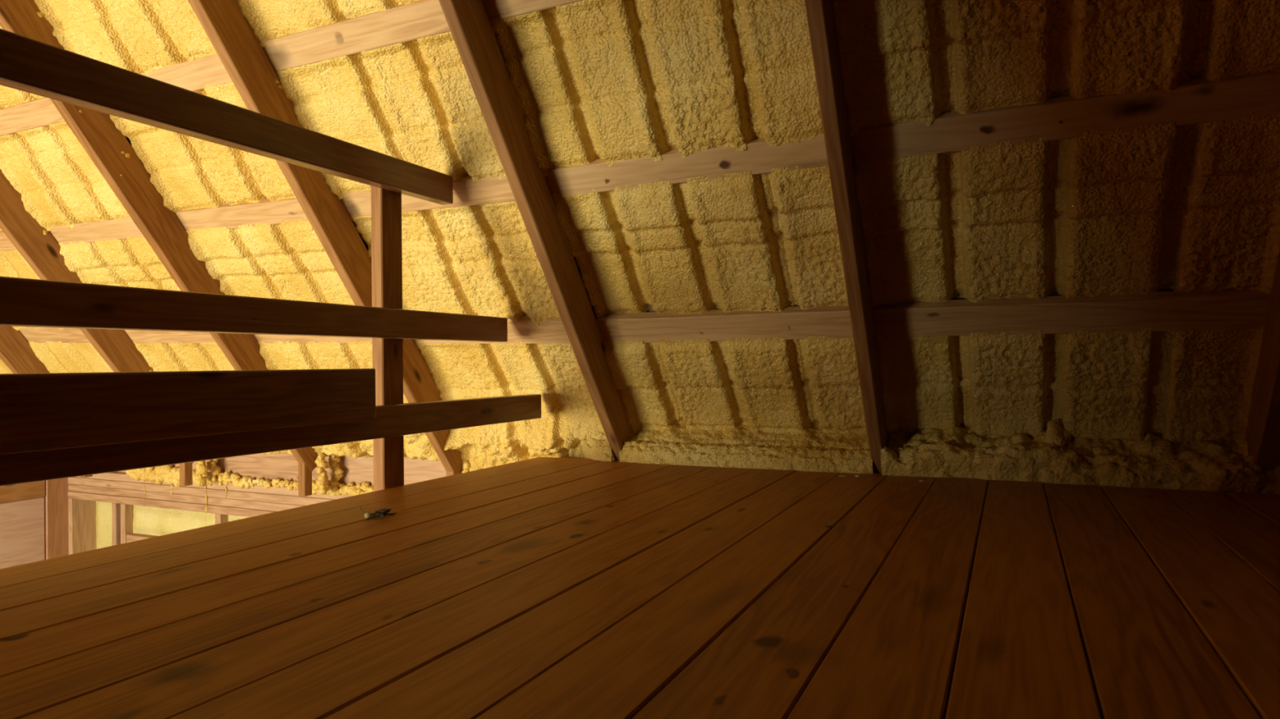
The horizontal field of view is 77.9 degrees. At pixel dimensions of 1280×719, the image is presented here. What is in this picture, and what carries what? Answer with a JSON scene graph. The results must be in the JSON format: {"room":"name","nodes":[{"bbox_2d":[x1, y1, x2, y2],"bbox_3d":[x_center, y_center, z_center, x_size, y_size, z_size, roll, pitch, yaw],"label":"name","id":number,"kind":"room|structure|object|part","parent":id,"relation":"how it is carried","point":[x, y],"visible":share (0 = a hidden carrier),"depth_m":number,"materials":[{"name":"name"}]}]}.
{"room":"attic","nodes":[
{"label":"attic","id":0,"kind":"room"},
{"bbox_2d":[0,477,68,568],"bbox_3d":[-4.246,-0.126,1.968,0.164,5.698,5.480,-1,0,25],"label":"door","id":1,"kind":"structure","parent":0,"point":[34,516],"depth_m":4.11,"materials":[{"name":"brown wood"}]},
{"bbox_3d":[-3.295,1.222,3.809,0.014,0.998,0.780,-1,0,25],"label":"panel","id":2,"kind":"part","parent":1,"relation":"part of","materials":[{"name":"brown wood"}]},
{"bbox_3d":[-3.310,0.649,3.782,0.022,0.145,0.840,-1,0,25],"label":"panel rail","id":3,"kind":"part","parent":1,"relation":"part of","materials":[{"name":"brown wood"}]},
{"bbox_2d":[67,453,483,555],"bbox_3d":[-0.504,1.537,3.090,5.670,2.305,0.314,-1,0,25],"label":"wall","id":4,"kind":"structure","parent":0,"point":[107,509],"depth_m":3.79,"materials":[{"name":"brown wood"}]},
{"bbox_3d":[-2.838,1.356,4.271,0.338,1.224,0.030,-1,0,25],"label":"foam panel","id":5,"kind":"part","parent":4,"relation":"part of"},
{"bbox_3d":[-0.496,0.695,3.129,5.669,0.038,0.154,-1,0,25],"label":"plate","id":6,"kind":"part","parent":4,"relation":"part of","materials":[{"name":"brown wood"}]},
{"bbox_3d":[-2.316,0.816,3.939,0.675,0.156,0.028,-1,0,25],"label":"foam panel","id":7,"kind":"part","parent":4,"relation":"part of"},
{"bbox_3d":[-0.495,0.657,3.131,5.669,0.038,0.151,-1,0,25],"label":"plate","id":8,"kind":"part","parent":4,"relation":"part of","materials":[{"name":"brown wood"}]},
{"bbox_3d":[-0.496,0.618,3.130,5.669,0.038,0.153,-1,0,25],"label":"plate","id":9,"kind":"part","parent":4,"relation":"part of","materials":[{"name":"brown wood"}]},
{"bbox_3d":[-0.496,0.580,3.132,5.669,0.038,0.150,-1,0,25],"label":"plate","id":10,"kind":"part","parent":4,"relation":"part of","materials":[{"name":"brown wood"}]},
{"bbox_3d":[-1.630,0.807,3.618,0.760,0.156,0.029,-1,0,25],"label":"foam panel","id":11,"kind":"part","parent":4,"relation":"part of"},
{"bbox_2d":[0,0,1279,494],"bbox_3d":[-1.073,-1.157,2.120,5.824,3.431,2.594,-1,0,25],"label":"insulation","id":12,"kind":"structure","parent":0,"point":[1166,206],"depth_m":2.05,"materials":[{"name":"plastic"}]},
{"bbox_3d":[-3.005,0.178,3.998,0.410,0.540,0.408,-1,0,25],"label":"panel","id":13,"kind":"part","parent":12,"relation":"part of","materials":[{"name":"plastic"}]},
{"bbox_3d":[-2.167,-1.050,2.631,0.725,0.355,0.307,-1,0,25],"label":"panel","id":14,"kind":"part","parent":12,"relation":"part of","materials":[{"name":"plastic"}]},
{"bbox_3d":[-2.611,-0.305,3.440,0.723,0.361,0.287,-1,0,25],"label":"panel","id":15,"kind":"part","parent":12,"relation":"part of","materials":[{"name":"plastic"}]},
{"bbox_2d":[0,325,93,477],"bbox_3d":[-3.260,-1.058,2.965,0.040,3.293,2.447,-1,0,25],"label":"rafter","id":16,"kind":"object","parent":12,"relation":"attached to","point":[16,353],"visible":0.3,"depth_m":3.68,"materials":[{"name":"brown wood"}]},
{"bbox_3d":[-2.046,-0.671,2.880,0.725,0.336,0.267,-1,0,25],"label":"panel","id":17,"kind":"part","parent":12,"relation":"part of","materials":[{"name":"plastic"}]},
{"bbox_3d":[-2.454,0.163,3.763,0.723,0.535,0.438,-1,0,25],"label":"panel","id":18,"kind":"part","parent":12,"relation":"part of","materials":[{"name":"plastic"}]},
{"bbox_2d":[0,168,193,486],"bbox_3d":[-2.576,-1.066,2.644,0.042,3.293,2.447,-1,0,25],"label":"rafter","id":19,"kind":"object","parent":12,"relation":"attached to","point":[37,246],"visible":0.59,"depth_m":3.12,"materials":[{"name":"brown wood"}]},
{"bbox_3d":[-1.922,-0.307,3.134,0.725,0.352,0.307,-1,0,25],"label":"panel","id":20,"kind":"part","parent":12,"relation":"part of","materials":[{"name":"plastic"}]},
{"bbox_3d":[-1.476,-1.054,2.301,0.741,0.367,0.289,-1,0,25],"label":"panel","id":21,"kind":"part","parent":12,"relation":"part of","materials":[{"name":"plastic"}]},
{"bbox_2d":[0,0,318,496],"bbox_3d":[-1.891,-1.075,2.323,0.044,3.293,2.447,-1,0,25],"label":"rafter","id":22,"kind":"object","parent":12,"relation":"attached to","point":[109,150],"visible":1,"depth_m":2.69,"materials":[{"name":"brown wood"}]},
{"bbox_3d":[-1.350,-0.674,2.562,0.741,0.346,0.286,-1,0,25],"label":"panel","id":23,"kind":"part","parent":12,"relation":"part of","materials":[{"name":"plastic"}]},
{"bbox_3d":[-1.771,0.168,3.444,0.725,0.529,0.414,-1,0,25],"label":"panel","id":24,"kind":"part","parent":12,"relation":"part of","materials":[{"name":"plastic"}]},
{"bbox_2d":[0,175,515,251],"bbox_3d":[-1.832,-0.498,2.928,3.450,0.128,0.076,-1,0,25],"label":"purlin","id":25,"kind":"object","parent":12,"relation":"attached to","point":[487,190],"visible":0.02,"depth_m":2.65,"materials":[{"name":"brown wood"}]},
{"bbox_3d":[-1.225,-0.301,2.818,0.741,0.356,0.314,-1,0,25],"label":"panel","id":26,"kind":"part","parent":12,"relation":"part of","materials":[{"name":"plastic"}]},
{"bbox_2d":[0,0,582,136],"bbox_3d":[-0.945,-0.870,2.213,5.670,0.086,0.077,-1,0,25],"label":"purlin","id":27,"kind":"object","parent":12,"relation":"attached to","point":[402,23],"visible":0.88,"depth_m":2.15,"materials":[{"name":"brown wood"}]},
{"bbox_2d":[19,314,595,343],"bbox_3d":[-1.705,-0.112,3.189,3.450,0.163,0.081,-1,0,24],"label":"purlin","id":28,"kind":"object","parent":12,"relation":"attached to","point":[549,331],"visible":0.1,"depth_m":3.05,"materials":[{"name":"brown wood"}]},
{"bbox_2d":[187,0,462,476],"bbox_3d":[-1.193,-1.084,1.996,0.041,3.293,2.447,-1,0,25],"label":"rafter","id":29,"kind":"object","parent":12,"relation":"attached to","point":[231,35],"visible":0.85,"depth_m":2.38,"materials":[{"name":"brown wood"}]},
{"bbox_3d":[-0.788,-1.063,1.982,0.717,0.364,0.298,-1,0,25],"label":"panel","id":30,"kind":"part","parent":12,"relation":"part of","materials":[{"name":"plastic"}]},
{"bbox_3d":[-1.074,0.167,3.128,0.741,0.509,0.414,-1,0,25],"label":"panel","id":31,"kind":"part","parent":12,"relation":"part of","materials":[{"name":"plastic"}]},
{"bbox_3d":[-0.662,-0.676,2.240,0.717,0.360,0.281,-1,0,25],"label":"panel","id":32,"kind":"part","parent":12,"relation":"part of","materials":[{"name":"plastic"}]},
{"bbox_3d":[-0.536,-0.291,2.498,0.717,0.379,0.298,-1,0,25],"label":"panel","id":33,"kind":"part","parent":12,"relation":"part of","materials":[{"name":"plastic"}]},
{"bbox_3d":[-0.385,0.175,2.809,0.717,0.509,0.392,-1,0,25],"label":"panel","id":34,"kind":"part","parent":12,"relation":"part of","materials":[{"name":"plastic"}]},
{"bbox_2d":[438,0,632,460],"bbox_3d":[-0.537,-1.196,1.642,0.036,3.085,2.363,-1,0,25],"label":"rafter","id":35,"kind":"object","parent":12,"relation":"attached to","point":[468,23],"visible":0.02,"depth_m":2.13,"materials":[{"name":"brown wood"}]},
{"bbox_3d":[0.050,-0.685,1.909,0.798,0.359,0.287,-1,0,25],"label":"panel","id":36,"kind":"part","parent":12,"relation":"part of","materials":[{"name":"plastic"}]},
{"bbox_3d":[0.182,-0.301,2.181,0.798,0.362,0.322,-1,0,25],"label":"panel","id":37,"kind":"part","parent":12,"relation":"part of","materials":[{"name":"plastic"}]},
{"bbox_3d":[0.319,0.130,2.461,0.798,0.417,0.342,-1,0,25],"label":"panel","id":38,"kind":"part","parent":12,"relation":"part of","materials":[{"name":"plastic"}]},
{"bbox_2d":[804,0,888,473],"bbox_3d":[0.210,-1.205,1.292,0.036,3.085,2.363,-1,0,25],"label":"rafter","id":39,"kind":"object","parent":12,"relation":"attached to","point":[822,28],"visible":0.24,"depth_m":1.83,"materials":[{"name":"brown wood"}]},
{"bbox_2d":[545,70,1279,196],"bbox_3d":[0.743,-0.507,1.739,2.219,0.084,0.076,-1,0,25],"label":"purlin","id":40,"kind":"object","parent":12,"relation":"attached to","point":[1197,100],"visible":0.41,"depth_m":1.73,"materials":[{"name":"brown wood"}]},
{"bbox_2d":[595,289,1270,342],"bbox_3d":[0.875,-0.108,2.010,2.219,0.091,0.081,-1,0,25],"label":"purlin","id":41,"kind":"object","parent":12,"relation":"attached to","point":[1233,309],"visible":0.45,"depth_m":2.00,"materials":[{"name":"brown wood"}]},
{"bbox_3d":[0.821,-0.694,1.549,0.847,0.359,0.294,-1,0,25],"label":"panel","id":42,"kind":"part","parent":12,"relation":"part of","materials":[{"name":"plastic"}]},
{"bbox_3d":[0.951,-0.311,1.817,0.847,0.362,0.318,-1,0,25],"label":"panel","id":43,"kind":"part","parent":12,"relation":"part of","materials":[{"name":"plastic"}]},
{"bbox_3d":[1.088,0.123,2.098,0.847,0.424,0.334,-1,0,25],"label":"panel","id":44,"kind":"part","parent":12,"relation":"part of","materials":[{"name":"plastic"}]},
{"bbox_2d":[1245,248,1279,471],"bbox_3d":[1.005,-1.215,0.919,0.042,3.085,2.363,-1,0,25],"label":"rafter","id":45,"kind":"object","parent":12,"relation":"attached to","point":[1263,429],"visible":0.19,"depth_m":1.77,"materials":[{"name":"brown wood"}]},
{"bbox_2d":[0,457,1279,718],"bbox_3d":[-0.245,0.360,-0.029,2.527,0.076,4.939,-1,0,25],"label":"floor","id":46,"kind":"structure","parent":0,"point":[540,588],"depth_m":1.04,"materials":[{"name":"brown wood"}]},
{"bbox_2d":[0,28,541,491],"bbox_3d":[-0.864,0.028,1.604,0.117,1.107,2.408,-1,0,25],"label":"loft railing","id":47,"kind":"object","parent":46,"relation":"attached to","point":[53,426],"visible":0.91,"depth_m":1.57,"materials":[{"name":"brown wood"}]},
{"bbox_3d":[-0.967,-0.486,1.398,0.040,0.080,1.948,-1,0,25],"label":"rail","id":48,"kind":"part","parent":47,"relation":"part of","materials":[{"name":"brown wood"}]},
{"bbox_3d":[-0.906,-0.093,1.516,0.040,0.077,2.213,-1,0,25],"label":"rail","id":49,"kind":"part","parent":47,"relation":"part of","materials":[{"name":"brown wood"}]},
{"bbox_3d":[-0.863,0.159,1.604,0.040,0.082,2.408,-1,0,25],"label":"rail","id":50,"kind":"part","parent":47,"relation":"part of","materials":[{"name":"brown wood"}]},
{"bbox_3d":[-0.671,0.059,2.109,0.038,1.045,0.079,-1,0,25],"label":"post","id":51,"kind":"part","parent":47,"relation":"part of","materials":[{"name":"brown wood"}]},
{"bbox_2d":[360,508,396,519],"bbox_3d":[-0.549,0.321,1.670,0.055,0.026,0.061,-1,0,25],"label":"scrap","id":52,"kind":"object","parent":46,"relation":"on","point":[382,513],"visible":1,"depth_m":1.66,"materials":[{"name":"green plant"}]}
]}

